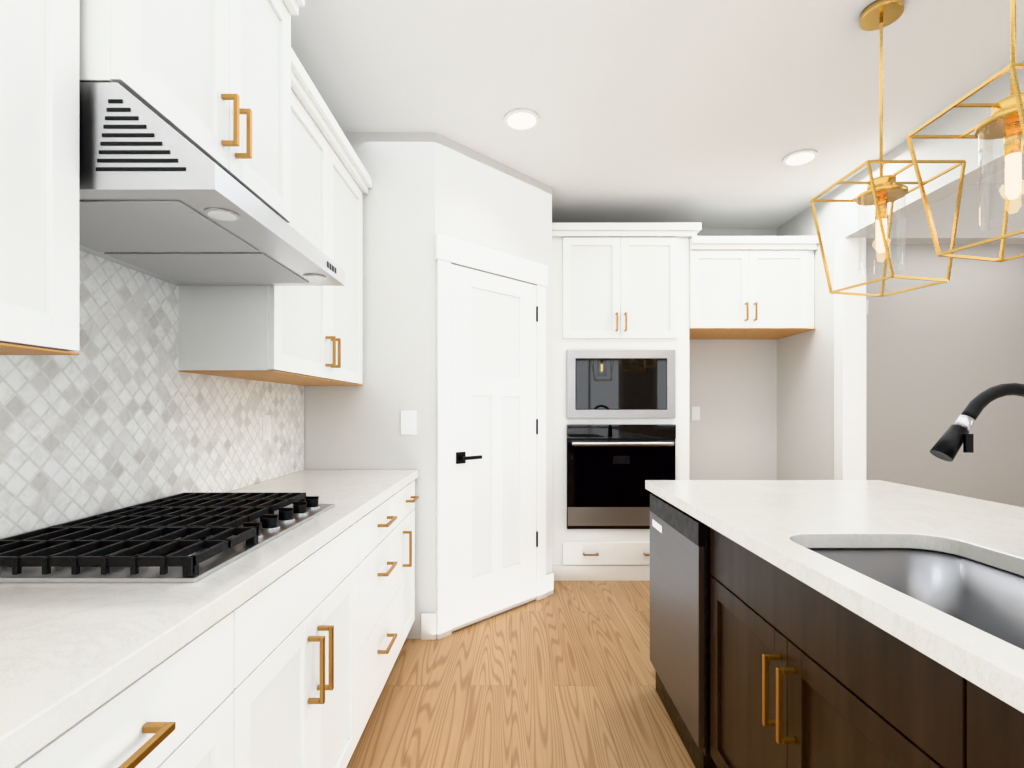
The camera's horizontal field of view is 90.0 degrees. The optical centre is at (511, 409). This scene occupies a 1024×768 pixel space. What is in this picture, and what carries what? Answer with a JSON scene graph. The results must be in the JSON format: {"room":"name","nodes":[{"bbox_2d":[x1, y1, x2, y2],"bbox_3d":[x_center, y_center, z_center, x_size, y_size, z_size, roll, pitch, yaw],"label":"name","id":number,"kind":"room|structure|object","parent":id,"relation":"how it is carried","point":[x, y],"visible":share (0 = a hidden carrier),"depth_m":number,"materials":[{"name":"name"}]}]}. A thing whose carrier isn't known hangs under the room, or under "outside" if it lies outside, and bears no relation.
{"room":"kitchen","nodes":[
{"label":"kitchen","id":0,"kind":"room"},
{"bbox_2d":[0,0,95,359],"bbox_3d":[-0.964,-0.651,0.470,0.327,1.090,0.959,0,0,0],"label":"upper cabinet","id":1,"kind":"object","parent":0,"relation":"attached to","point":[48,214],"depth_m":0.89,"materials":[{"name":"white wood"}]},
{"bbox_2d":[88,0,351,291],"bbox_3d":[-0.845,-0.883,1.341,0.569,0.934,0.751,0,0,0],"label":"upper cabinet","id":2,"kind":"object","parent":0,"relation":"attached to","point":[216,160],"depth_m":1.28,"materials":[{"name":"white wood"}]},
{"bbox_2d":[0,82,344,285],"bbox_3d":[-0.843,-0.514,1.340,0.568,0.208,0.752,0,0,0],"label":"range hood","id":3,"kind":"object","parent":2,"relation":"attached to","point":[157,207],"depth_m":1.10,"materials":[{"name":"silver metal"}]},
{"bbox_2d":[262,415,270,440],"bbox_3d":[-1.117,0.083,2.336,0.009,0.115,0.072,0,0,0],"label":"outlet","id":4,"kind":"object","parent":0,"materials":[{"name":"white plastic"}]},
{"bbox_2d":[304,132,551,638],"bbox_3d":[-0.430,-0.130,3.535,1.400,2.740,1.530,0,0,0],"label":"wall","id":5,"kind":"structure","parent":0,"point":[425,188],"depth_m":2.77,"materials":[{"name":"white paint"}]},
{"bbox_2d":[168,168,367,387],"bbox_3d":[-0.964,-0.664,2.244,0.327,1.063,1.042,0,0,0],"label":"upper cabinet","id":6,"kind":"object","parent":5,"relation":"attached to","point":[250,335],"depth_m":1.78,"materials":[{"name":"white wood"}]},
{"bbox_2d":[401,411,416,434],"bbox_3d":[-0.557,0.070,2.764,0.085,0.130,0.010,0,0,0],"label":"switch plate","id":7,"kind":"object","parent":5,"relation":"attached to","point":[408,422],"visible":1,"depth_m":2.76,"materials":[{"name":"white plastic"}]},
{"bbox_2d":[421,573,553,639],"bbox_3d":[2.750,1.170,3.602,6.480,0.140,1.695,0,0,0],"label":"baseboard","id":8,"kind":"structure","parent":5,"relation":"attached to","point":[428,626],"depth_m":2.75,"materials":[{"name":"white wood"}]},
{"bbox_2d":[435,233,547,639],"bbox_3d":[-0.090,0.145,3.076,0.025,2.190,0.904,0,0,45],"label":"door frame","id":9,"kind":"structure","parent":5,"relation":"attached to","point":[449,250],"depth_m":2.82,"materials":[{"name":"white wood"}]},
{"bbox_2d":[451,264,537,630],"bbox_3d":[-0.088,0.211,3.078,0.514,2.033,0.505,0,0,0],"label":"pantry door","id":10,"kind":"structure","parent":5,"relation":"in","point":[494,432],"depth_m":3.05,"materials":[{"name":"white wood"}]},
{"bbox_2d":[346,581,695,767],"bbox_3d":[2.435,1.270,1.800,7.530,0.060,10.400,0,0,0],"label":"floor","id":11,"kind":"structure","parent":0,"point":[563,675],"depth_m":2.22,"materials":[{"name":"brown wood"}]},
{"bbox_2d":[24,592,263,767],"bbox_3d":[-0.824,0.803,0.581,0.607,0.875,0.880,0,0,0],"label":"base cabinet","id":12,"kind":"object","parent":11,"relation":"on","point":[204,707],"depth_m":0.84,"materials":[{"name":"white wood"}]},
{"bbox_2d":[0,468,417,767],"bbox_3d":[-0.817,0.345,0.583,0.623,0.040,4.364,0,0,0],"label":"countertop","id":13,"kind":"structure","parent":12,"relation":"on","point":[85,616],"depth_m":0.96,"materials":[{"name":"white stone"}]},
{"bbox_2d":[0,492,334,582],"bbox_3d":[-0.850,0.301,1.340,0.510,0.047,0.760,0,0,0],"label":"gas cooktop","id":14,"kind":"object","parent":13,"relation":"in","point":[183,537],"depth_m":1.13,"materials":[{"name":"black metal"}]},
{"bbox_2d":[264,520,363,767],"bbox_3d":[-0.824,0.803,1.310,0.607,0.875,0.820,0,0,0],"label":"base cabinet","id":15,"kind":"object","parent":11,"relation":"on","point":[314,614],"depth_m":1.35,"materials":[{"name":"white wood"}]},
{"bbox_2d":[364,488,407,727],"bbox_3d":[-0.824,0.803,2.061,0.607,0.875,0.800,0,0,0],"label":"base cabinet","id":16,"kind":"object","parent":11,"relation":"on","point":[385,529],"depth_m":2.07,"materials":[{"name":"white wood"}]},
{"bbox_2d":[408,480,418,632],"bbox_3d":[-0.824,0.803,2.576,0.607,0.875,0.351,0,0,0],"label":"base cabinet","id":17,"kind":"object","parent":11,"relation":"on","point":[412,498],"depth_m":2.68,"materials":[{"name":"white wood"}]},
{"bbox_2d":[552,227,691,580],"bbox_3d":[0.784,-0.023,3.966,1.008,2.525,0.560,0,0,0],"label":"tall cabinet","id":18,"kind":"object","parent":11,"relation":"on","point":[636,307],"depth_m":3.70,"materials":[{"name":"white wood"}]},
{"bbox_2d":[560,422,675,528],"bbox_3d":[0.789,0.485,3.926,0.783,0.754,0.588,0,0,0],"label":"wall oven","id":19,"kind":"object","parent":18,"relation":"in","point":[607,466],"depth_m":3.69,"materials":[{"name":"black"}]},
{"bbox_2d":[562,349,675,417],"bbox_3d":[0.789,-0.185,3.857,0.783,0.492,0.326,0,0,0],"label":"microwave","id":20,"kind":"object","parent":18,"relation":"in","point":[597,383],"depth_m":3.69,"materials":[{"name":"silver metal"}]},
{"bbox_2d":[645,487,1023,767],"bbox_3d":[1.117,0.803,0.355,1.026,0.874,3.910,0,0,0],"label":"kitchen island","id":21,"kind":"object","parent":11,"relation":"on","point":[836,623],"depth_m":1.22,"materials":[{"name":"brown wood"}]},
{"bbox_2d":[645,480,1023,702],"bbox_3d":[1.156,0.387,0.362,1.087,0.125,4.004,0,0,0],"label":"island countertop","id":22,"kind":"structure","parent":21,"relation":"on","point":[779,519],"depth_m":1.35,"materials":[{"name":"white stone"}]},
{"bbox_2d":[930,383,1023,514],"bbox_3d":[1.075,0.133,1.097,0.309,0.383,0.107,0,0,0],"label":"faucet","id":23,"kind":"object","parent":22,"relation":"on","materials":[{"name":"black metal"}]},
{"bbox_2d":[291,0,1023,228],"bbox_3d":[2.435,-1.530,1.800,7.530,0.060,10.400,0,0,0],"label":"ceiling","id":24,"kind":"structure","parent":0,"point":[709,114],"depth_m":2.36,"materials":[{"name":"white paint"}]},
{"bbox_2d":[504,108,539,130],"bbox_3d":[0.050,-1.493,2.640,0.183,0.014,0.183,0,0,-45],"label":"recessed light","id":25,"kind":"object","parent":24,"relation":"in","point":[521,119],"depth_m":2.62,"materials":[{"name":"white plastic"}]},
{"bbox_2d":[782,149,817,165],"bbox_3d":[1.710,-1.493,3.040,0.183,0.014,0.183,0,0,-45],"label":"recessed light","id":26,"kind":"object","parent":24,"relation":"in","point":[801,157],"depth_m":3.02,"materials":[{"name":"white plastic"}]},
{"bbox_2d":[810,0,965,296],"bbox_3d":[1.388,-0.978,1.920,0.344,1.043,0.338,0,0,0],"label":"pendant light","id":27,"kind":"object","parent":24,"relation":"hanging from","point":[881,192],"visible":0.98,"depth_m":1.91,"materials":[{"name":"gold metal"}]},
{"bbox_2d":[843,61,1023,236],"bbox_3d":[2.265,-1.319,0.949,0.130,0.359,4.898,0,0,0],"label":"beam","id":28,"kind":"structure","parent":24,"relation":"attached to","point":[958,120],"depth_m":2.64,"materials":[{"name":"white paint"}]},
{"bbox_2d":[907,0,1023,261],"bbox_3d":[1.403,-0.978,1.430,0.344,1.043,0.338,0,0,0],"label":"pendant light","id":29,"kind":"object","parent":24,"relation":"hanging from","point":[1004,121],"visible":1,"depth_m":1.43,"materials":[{"name":"gold metal"}]},
{"bbox_2d":[689,229,776,479],"bbox_3d":[1.236,-0.130,4.310,1.928,2.740,0.120,0,0,0],"label":"wall","id":30,"kind":"structure","parent":0,"point":[733,397],"depth_m":4.25,"materials":[{"name":"white paint"}]},
{"bbox_2d":[692,407,699,419],"bbox_3d":[1.525,0.033,4.245,0.070,0.115,0.009,0,0,0],"label":"outlet","id":31,"kind":"object","parent":30,"relation":"attached to","point":[695,413],"visible":1,"depth_m":4.24,"materials":[{"name":"white plastic"}]},
{"bbox_2d":[692,243,817,338],"bbox_3d":[1.743,-0.888,3.973,0.907,0.604,0.546,0,0,0],"label":"upper cabinet","id":32,"kind":"object","parent":30,"relation":"attached to","point":[740,290],"depth_m":3.71,"materials":[{"name":"white wood"}]},
{"bbox_2d":[777,184,842,479],"bbox_3d":[2.265,-0.130,3.885,0.130,2.740,0.970,0,0,0],"label":"wall","id":33,"kind":"structure","parent":0,"point":[805,405],"depth_m":3.74,"materials":[{"name":"white paint"}]},
{"bbox_2d":[834,237,865,479],"bbox_3d":[2.265,0.051,3.432,0.154,2.379,0.096,0,0,0],"label":"column","id":34,"kind":"structure","parent":33,"relation":"attached to","point":[849,387],"depth_m":3.38,"materials":[{"name":"white paint"}]},
{"bbox_2d":[866,184,1023,243],"bbox_3d":[4.165,-1.319,3.465,3.666,0.359,0.130,0,0,0],"label":"ceiling","id":35,"kind":"structure","parent":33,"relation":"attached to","point":[917,228],"depth_m":3.40,"materials":[{"name":"white paint"}]},
{"bbox_2d":[866,244,1023,507],"bbox_3d":[4.165,-0.130,4.510,3.670,2.740,0.120,0,0,0],"label":"wall","id":36,"kind":"structure","parent":0,"point":[940,357],"depth_m":4.45,"materials":[{"name":"white paint"}]},
{"bbox_2d":[866,300,867,479],"bbox_3d":[2.620,0.145,4.436,0.920,2.190,0.026,0,0,0],"label":"door frame","id":37,"kind":"structure","parent":36,"relation":"attached to","point":[866,383],"depth_m":4.43,"materials":[{"name":"white"}]}
]}

